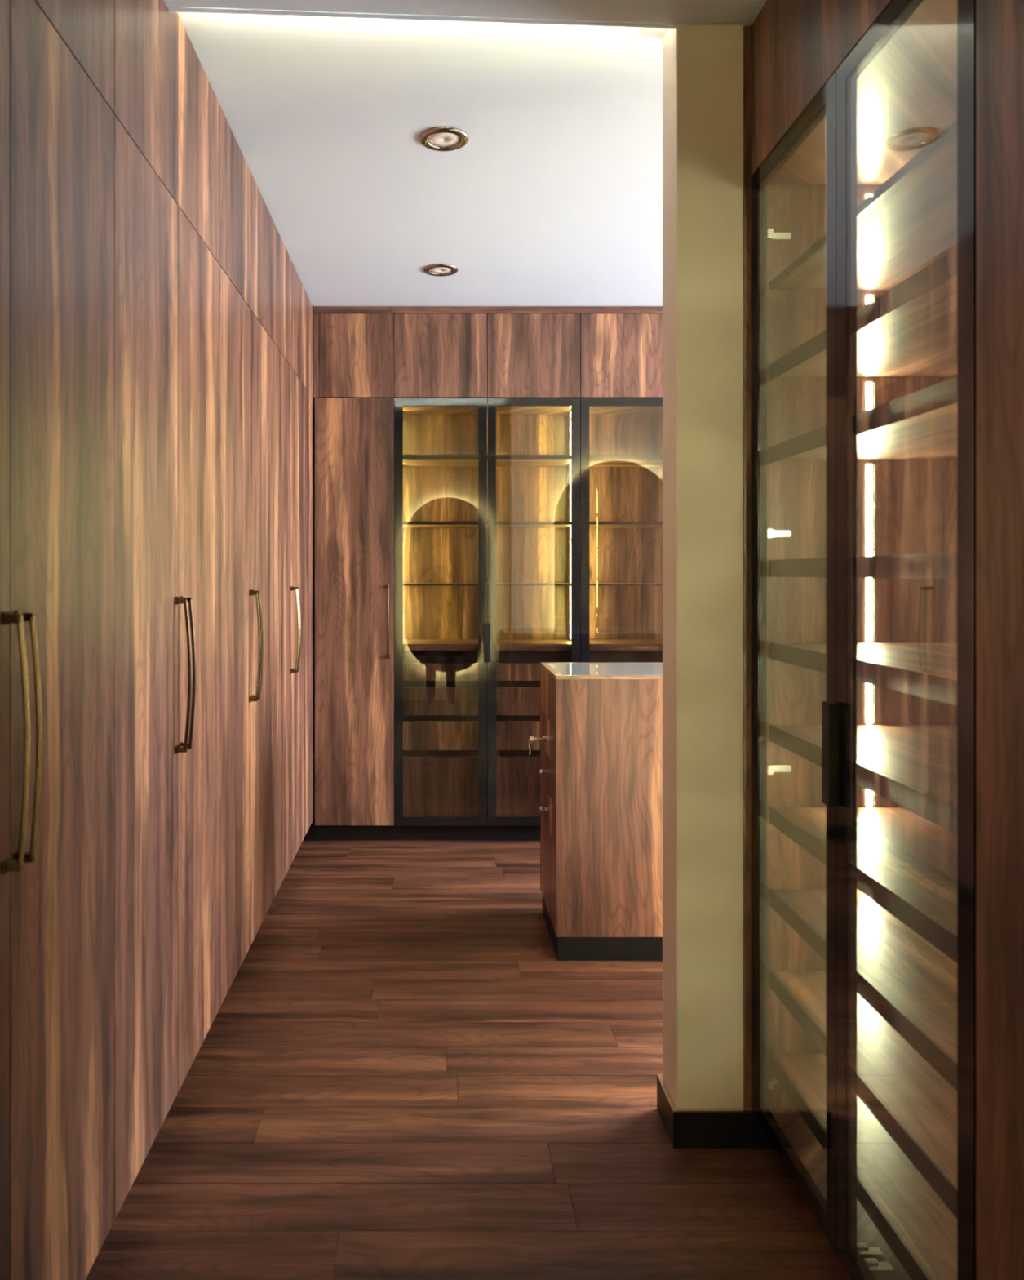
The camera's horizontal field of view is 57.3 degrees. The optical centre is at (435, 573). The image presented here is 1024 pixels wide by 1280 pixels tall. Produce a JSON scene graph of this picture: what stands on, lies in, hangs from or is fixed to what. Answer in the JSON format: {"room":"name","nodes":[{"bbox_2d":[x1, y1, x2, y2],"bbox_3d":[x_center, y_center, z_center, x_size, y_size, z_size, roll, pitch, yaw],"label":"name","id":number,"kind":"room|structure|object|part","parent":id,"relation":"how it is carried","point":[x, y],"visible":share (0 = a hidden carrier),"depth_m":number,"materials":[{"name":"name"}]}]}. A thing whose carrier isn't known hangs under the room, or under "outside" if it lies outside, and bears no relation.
{"room":"walk-in closet","nodes":[
{"label":"walk-in closet","id":0,"kind":"room"},
{"bbox_2d":[312,328,319,821],"bbox_3d":[0.970,0.009,5.300,4.460,2.769,0.100,0,0,0],"label":"filler panel","id":1,"kind":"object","parent":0,"point":[313,399],"depth_m":5.25,"materials":[{"name":"brown wood"}]},
{"bbox_2d":[313,313,394,398],"bbox_3d":[-0.420,-1.121,5.000,0.414,0.432,0.420,0,0,0],"label":"upper cabinet","id":2,"kind":"object","parent":1,"relation":"attached to","point":[357,350],"depth_m":4.79,"materials":[{"name":"brown wood"}]},
{"bbox_3d":[-0.613,-1.121,4.800,0.029,0.432,0.017,0,0,0],"label":"filler panel","id":3,"kind":"part","parent":2,"relation":"part of","materials":[{"name":"brown wood"}]},
{"bbox_2d":[394,313,487,398],"bbox_3d":[0.028,-1.120,5.000,0.479,0.430,0.420,0,0,0],"label":"upper cabinet","id":4,"kind":"object","parent":1,"relation":"attached to","point":[437,355],"visible":0.87,"depth_m":4.79,"materials":[{"name":"brown wood"}]},
{"bbox_2d":[487,313,580,398],"bbox_3d":[0.508,-1.120,5.000,0.479,0.430,0.420,0,0,0],"label":"upper cabinet","id":5,"kind":"object","parent":1,"relation":"attached to","point":[530,355],"visible":0.83,"depth_m":4.79,"materials":[{"name":"brown wood"}]},
{"bbox_2d":[580,313,662,398],"bbox_3d":[0.988,-1.120,5.000,0.479,0.430,0.420,0,0,0],"label":"upper cabinet","id":6,"kind":"object","parent":1,"relation":"attached to","point":[621,354],"visible":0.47,"depth_m":4.79,"materials":[{"name":"brown wood"}]},
{"bbox_2d":[163,0,767,328],"bbox_3d":[1.000,-1.401,2.300,4.600,0.149,6.100,0,0,0],"label":"ceiling","id":7,"kind":"structure","parent":0,"point":[553,197],"depth_m":2.90,"materials":[{"name":"white paint"}]},
{"bbox_2d":[423,263,458,276],"bbox_3d":[0.026,-1.369,4.215,0.157,0.010,0.157,0,0,0],"label":"recessed light","id":8,"kind":"object","parent":7,"relation":"in","point":[437,269],"visible":1,"depth_m":4.21,"materials":[{"name":"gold metal"}]},
{"bbox_2d":[419,126,469,151],"bbox_3d":[0.028,-1.369,2.945,0.157,0.010,0.157,0,0,0],"label":"recessed light","id":9,"kind":"object","parent":7,"relation":"in","point":[442,139],"visible":1,"depth_m":2.94,"materials":[{"name":"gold metal"}]},
{"bbox_2d":[313,306,662,314],"bbox_3d":[0.540,-1.357,4.803,2.335,0.035,0.018,0,0,0],"label":"crown molding","id":10,"kind":"structure","parent":7,"relation":"attached to","point":[317,309],"depth_m":4.79,"materials":[{"name":"brown wood"}]},
{"bbox_2d":[85,821,851,1279],"bbox_3d":[1.000,1.445,2.300,4.600,0.120,6.100,0,0,0],"label":"floor","id":11,"kind":"structure","parent":0,"point":[401,1074],"depth_m":2.35,"materials":[{"name":"brown wood"}]},
{"bbox_2d":[0,0,114,1279],"bbox_3d":[-0.910,0.241,1.382,0.640,2.286,0.899,0,0,0],"label":"wardrobe","id":12,"kind":"object","parent":11,"relation":"on","point":[57,130],"visible":1,"depth_m":1.53,"materials":[{"name":"brown wood"}]},
{"bbox_3d":[-0.639,0.185,1.157,0.018,2.173,0.447,0,0,0],"label":"door","id":13,"kind":"part","parent":12,"relation":"part of","materials":[{"name":"brown wood"}]},
{"bbox_3d":[-0.610,0.246,1.359,0.039,0.380,0.015,0,0,0],"label":"handle","id":14,"kind":"part","parent":12,"relation":"part of","materials":[{"name":"brown metal"}]},
{"bbox_3d":[-0.610,0.246,1.401,0.039,0.380,0.015,0,0,0],"label":"handle","id":15,"kind":"part","parent":12,"relation":"part of","materials":[{"name":"brown metal"}]},
{"bbox_2d":[35,0,114,112],"bbox_3d":[-0.930,-1.138,1.382,0.600,0.467,0.899,0,0,0],"label":"upper cabinet","id":16,"kind":"object","parent":12,"relation":"on","point":[86,27],"visible":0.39,"depth_m":1.71,"materials":[{"name":"brown wood"}]},
{"bbox_2d":[114,115,220,1219],"bbox_3d":[-0.910,0.241,2.282,0.640,2.286,0.899,0,0,0],"label":"wardrobe","id":17,"kind":"object","parent":11,"relation":"on","point":[167,279],"visible":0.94,"depth_m":2.14,"materials":[{"name":"brown wood"}]},
{"bbox_3d":[-0.639,0.185,2.057,0.018,2.173,0.447,0,0,0],"label":"door","id":18,"kind":"part","parent":17,"relation":"part of","materials":[{"name":"brown wood"}]},
{"bbox_2d":[113,0,220,264],"bbox_3d":[-0.930,-1.138,2.282,0.600,0.467,0.899,0,0,0],"label":"upper cabinet","id":19,"kind":"object","parent":17,"relation":"on","point":[166,101],"visible":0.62,"depth_m":2.21,"materials":[{"name":"brown wood"}]},
{"bbox_3d":[-0.639,-1.138,2.057,0.018,0.467,0.447,0,0,0],"label":"door","id":20,"kind":"part","parent":19,"relation":"part of","materials":[{"name":"brown wood"}]},
{"bbox_3d":[-0.639,-1.138,2.506,0.018,0.467,0.447,0,0,0],"label":"door","id":21,"kind":"part","parent":19,"relation":"part of","materials":[{"name":"brown wood"}]},
{"bbox_3d":[-0.610,0.246,2.259,0.039,0.380,0.015,0,0,0],"label":"handle","id":22,"kind":"part","parent":17,"relation":"part of","materials":[{"name":"brown metal"}]},
{"bbox_3d":[-0.610,0.246,2.301,0.039,0.380,0.015,0,0,0],"label":"handle","id":23,"kind":"part","parent":17,"relation":"part of","materials":[{"name":"brown metal"}]},
{"bbox_3d":[-0.639,0.185,2.506,0.018,2.173,0.447,0,0,0],"label":"door","id":24,"kind":"part","parent":17,"relation":"part of","materials":[{"name":"brown wood"}]},
{"bbox_2d":[220,266,273,1006],"bbox_3d":[-0.910,0.241,3.181,0.640,2.286,0.899,0,0,0],"label":"wardrobe","id":25,"kind":"object","parent":11,"relation":"on","point":[246,348],"visible":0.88,"depth_m":3.06,"materials":[{"name":"brown wood"}]},
{"bbox_3d":[-0.639,0.185,2.956,0.018,2.173,0.447,0,0,0],"label":"door","id":26,"kind":"part","parent":25,"relation":"part of","materials":[{"name":"brown wood"}]},
{"bbox_2d":[219,106,273,341],"bbox_3d":[-0.930,-1.138,3.181,0.600,0.467,0.899,0,0,0],"label":"upper cabinet","id":27,"kind":"object","parent":25,"relation":"on","point":[246,223],"visible":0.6,"depth_m":3.08,"materials":[{"name":"brown wood"}]},
{"bbox_3d":[-0.639,-1.138,2.956,0.018,0.467,0.447,0,0,0],"label":"door","id":28,"kind":"part","parent":27,"relation":"part of","materials":[{"name":"brown wood"}]},
{"bbox_3d":[-0.639,-1.138,3.406,0.018,0.467,0.447,0,0,0],"label":"door","id":29,"kind":"part","parent":27,"relation":"part of","materials":[{"name":"brown wood"}]},
{"bbox_3d":[-0.610,0.246,3.158,0.039,0.380,0.015,0,0,0],"label":"handle","id":30,"kind":"part","parent":25,"relation":"part of","materials":[{"name":"brown metal"}]},
{"bbox_3d":[-0.610,0.246,3.200,0.039,0.380,0.015,0,0,0],"label":"handle","id":31,"kind":"part","parent":25,"relation":"part of","materials":[{"name":"brown metal"}]},
{"bbox_3d":[-0.639,0.185,3.406,0.018,2.173,0.447,0,0,0],"label":"door","id":32,"kind":"part","parent":25,"relation":"part of","materials":[{"name":"brown wood"}]},
{"bbox_2d":[273,342,306,899],"bbox_3d":[-0.910,0.241,4.081,0.640,2.286,0.899,0,0,0],"label":"wardrobe","id":33,"kind":"object","parent":11,"relation":"on","point":[289,392],"visible":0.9,"depth_m":4.00,"materials":[{"name":"brown wood"}]},
{"bbox_3d":[-0.639,0.185,3.856,0.018,2.173,0.447,0,0,0],"label":"door","id":34,"kind":"part","parent":33,"relation":"part of","materials":[{"name":"brown wood"}]},
{"bbox_2d":[273,222,306,386],"bbox_3d":[-0.930,-1.138,4.081,0.600,0.467,0.899,0,0,0],"label":"upper cabinet","id":35,"kind":"object","parent":33,"relation":"on","point":[289,291],"visible":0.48,"depth_m":4.00,"materials":[{"name":"brown wood"}]},
{"bbox_3d":[-0.639,-1.138,3.856,0.018,0.467,0.447,0,0,0],"label":"door","id":36,"kind":"part","parent":35,"relation":"part of","materials":[{"name":"brown wood"}]},
{"bbox_3d":[-0.639,-1.138,4.306,0.018,0.467,0.447,0,0,0],"label":"door","id":37,"kind":"part","parent":35,"relation":"part of","materials":[{"name":"brown wood"}]},
{"bbox_3d":[-0.610,0.246,4.058,0.039,0.380,0.015,0,0,0],"label":"handle","id":38,"kind":"part","parent":33,"relation":"part of","materials":[{"name":"brown metal"}]},
{"bbox_3d":[-0.610,0.246,4.100,0.039,0.380,0.015,0,0,0],"label":"handle","id":39,"kind":"part","parent":33,"relation":"part of","materials":[{"name":"brown metal"}]},
{"bbox_3d":[-0.639,0.185,4.306,0.018,2.173,0.447,0,0,0],"label":"door","id":40,"kind":"part","parent":33,"relation":"part of","materials":[{"name":"brown wood"}]},
{"bbox_2d":[305,292,312,833],"bbox_3d":[-0.639,-0.050,4.660,0.018,2.646,0.256,0,0,0],"label":"filler panel","id":41,"kind":"object","parent":33,"relation":"attached to","point":[308,387],"visible":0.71,"depth_m":4.64,"materials":[{"name":"brown wood"}]},
{"bbox_2d":[306,398,394,839],"bbox_3d":[-0.443,0.241,4.980,0.459,2.286,0.460,0,0,0],"label":"tall cabinet","id":42,"kind":"object","parent":11,"relation":"on","point":[354,437],"visible":0.99,"depth_m":4.79,"materials":[{"name":"brown wood"}]},
{"bbox_3d":[-0.242,0.246,4.770,0.015,0.380,0.039,0,0,0],"label":"handle","id":43,"kind":"part","parent":42,"relation":"part of","materials":[{"name":"brown metal"}]},
{"bbox_2d":[394,398,580,839],"bbox_3d":[0.268,0.241,4.980,0.960,2.286,0.420,0,0,0],"label":"display cabinet","id":44,"kind":"object","parent":11,"relation":"on","point":[487,491],"visible":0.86,"depth_m":4.87,"materials":[{"name":"brown wood"}]},
{"bbox_3d":[0.037,1.107,4.845,0.454,0.307,0.030,0,0,0],"label":"drawer","id":45,"kind":"part","parent":44,"relation":"part of","materials":[{"name":"brown wood"}]},
{"bbox_3d":[0.037,0.843,4.845,0.454,0.147,0.030,0,0,0],"label":"drawer","id":46,"kind":"part","parent":44,"relation":"part of","materials":[{"name":"brown wood"}]},
{"bbox_3d":[0.037,0.664,4.845,0.454,0.144,0.030,0,0,0],"label":"drawer","id":47,"kind":"part","parent":44,"relation":"part of","materials":[{"name":"brown wood"}]},
{"bbox_3d":[0.037,0.512,4.845,0.454,0.088,0.030,0,0,0],"label":"drawer","id":48,"kind":"part","parent":44,"relation":"part of","materials":[{"name":"brown wood"}]},
{"bbox_3d":[0.028,0.197,4.800,0.477,2.197,0.020,0,0,0],"label":"door frame","id":49,"kind":"part","parent":44,"relation":"part of","materials":[{"name":"black metal"}]},
{"bbox_2d":[403,582,567,583],"bbox_3d":[0.268,0.059,4.997,0.921,0.010,0.346,0,0,0],"label":"shelf","id":50,"kind":"object","parent":44,"relation":"attached to","point":[403,583],"depth_m":5.14,"materials":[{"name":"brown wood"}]},
{"bbox_2d":[403,524,571,528],"bbox_3d":[0.268,-0.261,4.997,0.921,0.016,0.346,0,0,0],"label":"shelf","id":51,"kind":"object","parent":44,"relation":"attached to","point":[404,526],"depth_m":5.00,"materials":[{"name":"brown wood"}]},
{"bbox_2d":[403,458,571,466],"bbox_3d":[0.268,-0.603,4.997,0.921,0.022,0.346,0,0,0],"label":"shelf","id":52,"kind":"object","parent":44,"relation":"attached to","point":[406,462],"depth_m":4.99,"materials":[{"name":"brown wood"}]},
{"bbox_3d":[0.267,0.355,4.780,0.032,0.200,0.020,0,0,0],"label":"edge pull","id":53,"kind":"part","parent":44,"relation":"part of","materials":[{"name":"black metal"}]},
{"bbox_2d":[403,639,571,650],"bbox_3d":[0.268,0.383,4.995,0.921,0.035,0.350,0,0,0],"label":"shelf","id":54,"kind":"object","parent":44,"relation":"on","point":[408,644],"depth_m":4.82,"materials":[{"name":"brown wood"}]},
{"bbox_3d":[0.499,1.107,4.845,0.454,0.307,0.030,0,0,0],"label":"drawer","id":55,"kind":"part","parent":44,"relation":"part of","materials":[{"name":"brown wood"}]},
{"bbox_3d":[0.499,0.843,4.845,0.454,0.147,0.030,0,0,0],"label":"drawer","id":56,"kind":"part","parent":44,"relation":"part of","materials":[{"name":"brown wood"}]},
{"bbox_3d":[0.499,0.664,4.845,0.454,0.144,0.030,0,0,0],"label":"drawer","id":57,"kind":"part","parent":44,"relation":"part of","materials":[{"name":"brown wood"}]},
{"bbox_3d":[0.499,0.512,4.845,0.454,0.088,0.030,0,0,0],"label":"drawer","id":58,"kind":"part","parent":44,"relation":"part of","materials":[{"name":"brown wood"}]},
{"bbox_3d":[0.508,0.197,4.800,0.477,2.197,0.020,0,0,0],"label":"door frame","id":59,"kind":"part","parent":44,"relation":"part of","materials":[{"name":"black metal"}]},
{"bbox_2d":[539,662,662,960],"bbox_3d":[0.952,0.875,3.580,1.096,1.018,0.500,0,0,0],"label":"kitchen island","id":60,"kind":"object","parent":11,"relation":"on","point":[601,771],"visible":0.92,"depth_m":3.33,"materials":[{"name":"brown wood"}]},
{"bbox_2d":[528,736,542,755],"bbox_3d":[0.386,0.665,3.600,0.052,0.070,0.010,0,0,0],"label":"key","id":61,"kind":"object","parent":60,"relation":"attached to","point":[531,738],"visible":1,"depth_m":3.60,"materials":[{"name":"silver metal"}]},
{"bbox_3d":[0.966,0.839,3.821,1.068,0.921,0.018,0,0,0],"label":"panel","id":62,"kind":"part","parent":60,"relation":"part of","materials":[{"name":"brown wood"}]},
{"bbox_3d":[0.418,0.910,3.600,0.029,0.023,0.023,0,0,0],"label":"knob","id":63,"kind":"part","parent":60,"relation":"part of","materials":[{"name":"silver metal"}]},
{"bbox_3d":[0.418,0.767,3.600,0.029,0.023,0.023,0,0,0],"label":"knob","id":64,"kind":"part","parent":60,"relation":"part of","materials":[{"name":"silver metal"}]},
{"bbox_3d":[0.443,1.141,3.580,0.019,0.312,0.461,0,0,0],"label":"drawer","id":65,"kind":"part","parent":60,"relation":"part of","materials":[{"name":"brown wood"}]},
{"bbox_3d":[0.443,0.912,3.580,0.019,0.139,0.461,0,0,0],"label":"drawer","id":66,"kind":"part","parent":60,"relation":"part of","materials":[{"name":"brown wood"}]},
{"bbox_3d":[0.443,0.771,3.580,0.019,0.137,0.461,0,0,0],"label":"drawer","id":67,"kind":"part","parent":60,"relation":"part of","materials":[{"name":"brown wood"}]},
{"bbox_3d":[0.443,0.629,3.580,0.019,0.142,0.461,0,0,0],"label":"drawer","id":68,"kind":"part","parent":60,"relation":"part of","materials":[{"name":"brown wood"}]},
{"bbox_3d":[0.443,0.468,3.580,0.019,0.175,0.461,0,0,0],"label":"drawer","id":69,"kind":"part","parent":60,"relation":"part of","materials":[{"name":"brown wood"}]},
{"bbox_3d":[0.966,0.372,3.580,1.068,0.012,0.500,0,0,0],"label":"frame","id":70,"kind":"part","parent":60,"relation":"part of","materials":[{"name":"brown wood"}]},
{"bbox_3d":[0.966,0.370,3.580,1.019,0.007,0.451,0,0,0],"label":"glass","id":71,"kind":"part","parent":60,"relation":"part of","materials":[{"name":"grey"}]},
{"bbox_2d":[580,398,662,662],"bbox_3d":[1.228,0.241,4.980,0.960,2.286,0.420,0,0,0],"label":"display cabinet","id":72,"kind":"object","parent":11,"relation":"on","point":[621,439],"visible":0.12,"depth_m":5.17,"materials":[{"name":"brown wood"}]},
{"bbox_2d":[590,582,662,583],"bbox_3d":[1.228,0.059,4.997,0.921,0.010,0.346,0,0,0],"label":"shelf","id":73,"kind":"object","parent":72,"relation":"attached to","point":[590,583],"depth_m":5.14,"materials":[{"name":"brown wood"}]},
{"bbox_2d":[590,524,662,528],"bbox_3d":[1.228,-0.261,4.997,0.921,0.016,0.346,0,0,0],"label":"shelf","id":74,"kind":"object","parent":72,"relation":"attached to","point":[591,526],"depth_m":5.02,"materials":[{"name":"brown wood"}]},
{"bbox_2d":[590,458,662,466],"bbox_3d":[1.228,-0.603,4.997,0.921,0.022,0.346,0,0,0],"label":"shelf","id":75,"kind":"object","parent":72,"relation":"attached to","point":[593,462],"depth_m":4.99,"materials":[{"name":"brown wood"}]},
{"bbox_2d":[590,639,662,650],"bbox_3d":[1.228,0.383,4.995,0.921,0.035,0.350,0,0,0],"label":"shelf","id":76,"kind":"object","parent":72,"relation":"on","point":[595,644],"depth_m":4.82,"materials":[{"name":"brown wood"}]},
{"bbox_2d":[752,0,976,1279],"bbox_3d":[1.055,0.213,1.786,0.620,2.343,0.929,0,0,0],"label":"cabinet","id":77,"kind":"object","parent":11,"relation":"on","point":[864,211],"visible":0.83,"depth_m":1.89,"materials":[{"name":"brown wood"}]},
{"bbox_3d":[0.775,0.170,2.014,0.020,2.256,0.470,0,0,0],"label":"door frame","id":78,"kind":"part","parent":77,"relation":"part of","materials":[{"name":"black metal"}]},
{"bbox_3d":[0.755,0.344,1.779,0.020,0.194,0.032,0,0,0],"label":"edge pull","id":79,"kind":"part","parent":77,"relation":"part of","materials":[{"name":"black metal"}]},
{"bbox_2d":[773,1053,957,1279],"bbox_3d":[1.077,1.163,1.786,0.539,0.027,0.893,0,0,0],"label":"shelf","id":80,"kind":"object","parent":77,"relation":"attached to","point":[914,1221],"depth_m":1.75,"materials":[{"name":"brown wood"}]},
{"bbox_2d":[773,970,957,1187],"bbox_3d":[1.077,0.966,1.786,0.539,0.027,0.893,0,0,0],"label":"shelf","id":81,"kind":"object","parent":77,"relation":"attached to","point":[913,1102],"depth_m":1.75,"materials":[{"name":"brown wood"}]},
{"bbox_2d":[773,133,957,289],"bbox_3d":[1.077,-0.688,1.786,0.539,0.018,0.893,0,0,0],"label":"shelf","id":82,"kind":"object","parent":77,"relation":"attached to","point":[909,223],"depth_m":1.84,"materials":[{"name":"brown wood"}]},
{"bbox_2d":[773,889,957,1062],"bbox_3d":[1.077,0.770,1.786,0.539,0.027,0.893,0,0,0],"label":"shelf","id":83,"kind":"object","parent":77,"relation":"attached to","point":[908,980],"depth_m":1.78,"materials":[{"name":"brown wood"}]},
{"bbox_2d":[773,807,957,934],"bbox_3d":[1.077,0.574,1.786,0.539,0.027,0.893,0,0,0],"label":"shelf","id":84,"kind":"object","parent":77,"relation":"attached to","point":[907,862],"depth_m":1.84,"materials":[{"name":"brown wood"}]},
{"bbox_2d":[774,724,957,807],"bbox_3d":[1.077,0.377,1.786,0.539,0.027,0.893,0,0,0],"label":"shelf","id":85,"kind":"object","parent":77,"relation":"attached to","point":[907,766],"depth_m":1.85,"materials":[{"name":"brown wood"}]},
{"bbox_2d":[776,642,957,679],"bbox_3d":[1.077,0.179,1.786,0.539,0.027,0.893,0,0,0],"label":"shelf","id":86,"kind":"object","parent":77,"relation":"attached to","point":[875,660],"depth_m":1.91,"materials":[{"name":"brown wood"}]},
{"bbox_2d":[780,275,957,377],"bbox_3d":[1.077,-0.484,1.786,0.539,0.027,0.893,0,0,0],"label":"shelf","id":87,"kind":"object","parent":77,"relation":"attached to","point":[910,330],"depth_m":1.87,"materials":[{"name":"brown wood"}]},
{"bbox_2d":[788,403,957,458],"bbox_3d":[1.077,-0.287,1.786,0.539,0.027,0.893,0,0,0],"label":"shelf","id":88,"kind":"object","parent":77,"relation":"attached to","point":[886,430],"depth_m":1.87,"materials":[{"name":"brown wood"}]},
{"bbox_3d":[0.775,0.170,1.550,0.020,2.256,0.453,0,0,0],"label":"door frame","id":89,"kind":"part","parent":77,"relation":"part of","materials":[{"name":"black metal"}]},
{"bbox_2d":[976,0,1023,1279],"bbox_3d":[1.065,0.031,0.871,0.600,2.707,0.900,0,0,0],"label":"tall cabinet","id":90,"kind":"object","parent":11,"relation":"on","point":[1000,24],"visible":1,"depth_m":1.26,"materials":[{"name":"brown wood"}]},
{"bbox_2d":[662,24,752,1110],"bbox_3d":[1.893,0.010,2.329,2.614,2.768,0.143,0,0,0],"label":"wall partition","id":91,"kind":"structure","parent":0,"point":[703,64],"depth_m":2.26,"materials":[{"name":"beige paint"}]},
{"bbox_2d":[657,1073,773,1148],"bbox_3d":[1.832,1.339,2.329,2.516,0.090,0.167,0,0,0],"label":"baseboard","id":92,"kind":"structure","parent":91,"relation":"attached to","point":[686,1127],"depth_m":2.25,"materials":[{"name":"black wood"}]},
{"bbox_2d":[743,26,753,1108],"bbox_3d":[1.056,-0.015,2.254,0.619,2.616,0.005,0,0,0],"label":"filler panel","id":93,"kind":"object","parent":91,"relation":"attached to","point":[748,30],"visible":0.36,"depth_m":2.25,"materials":[{"name":"brown wood"}]},
{"bbox_2d":[752,0,893,174],"bbox_3d":[1.065,-1.143,1.786,0.600,0.361,0.928,0,0,0],"label":"upper cabinet","id":94,"kind":"object","parent":91,"relation":"attached to","point":[798,46],"visible":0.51,"depth_m":1.99,"materials":[{"name":"brown wood"}]}
]}

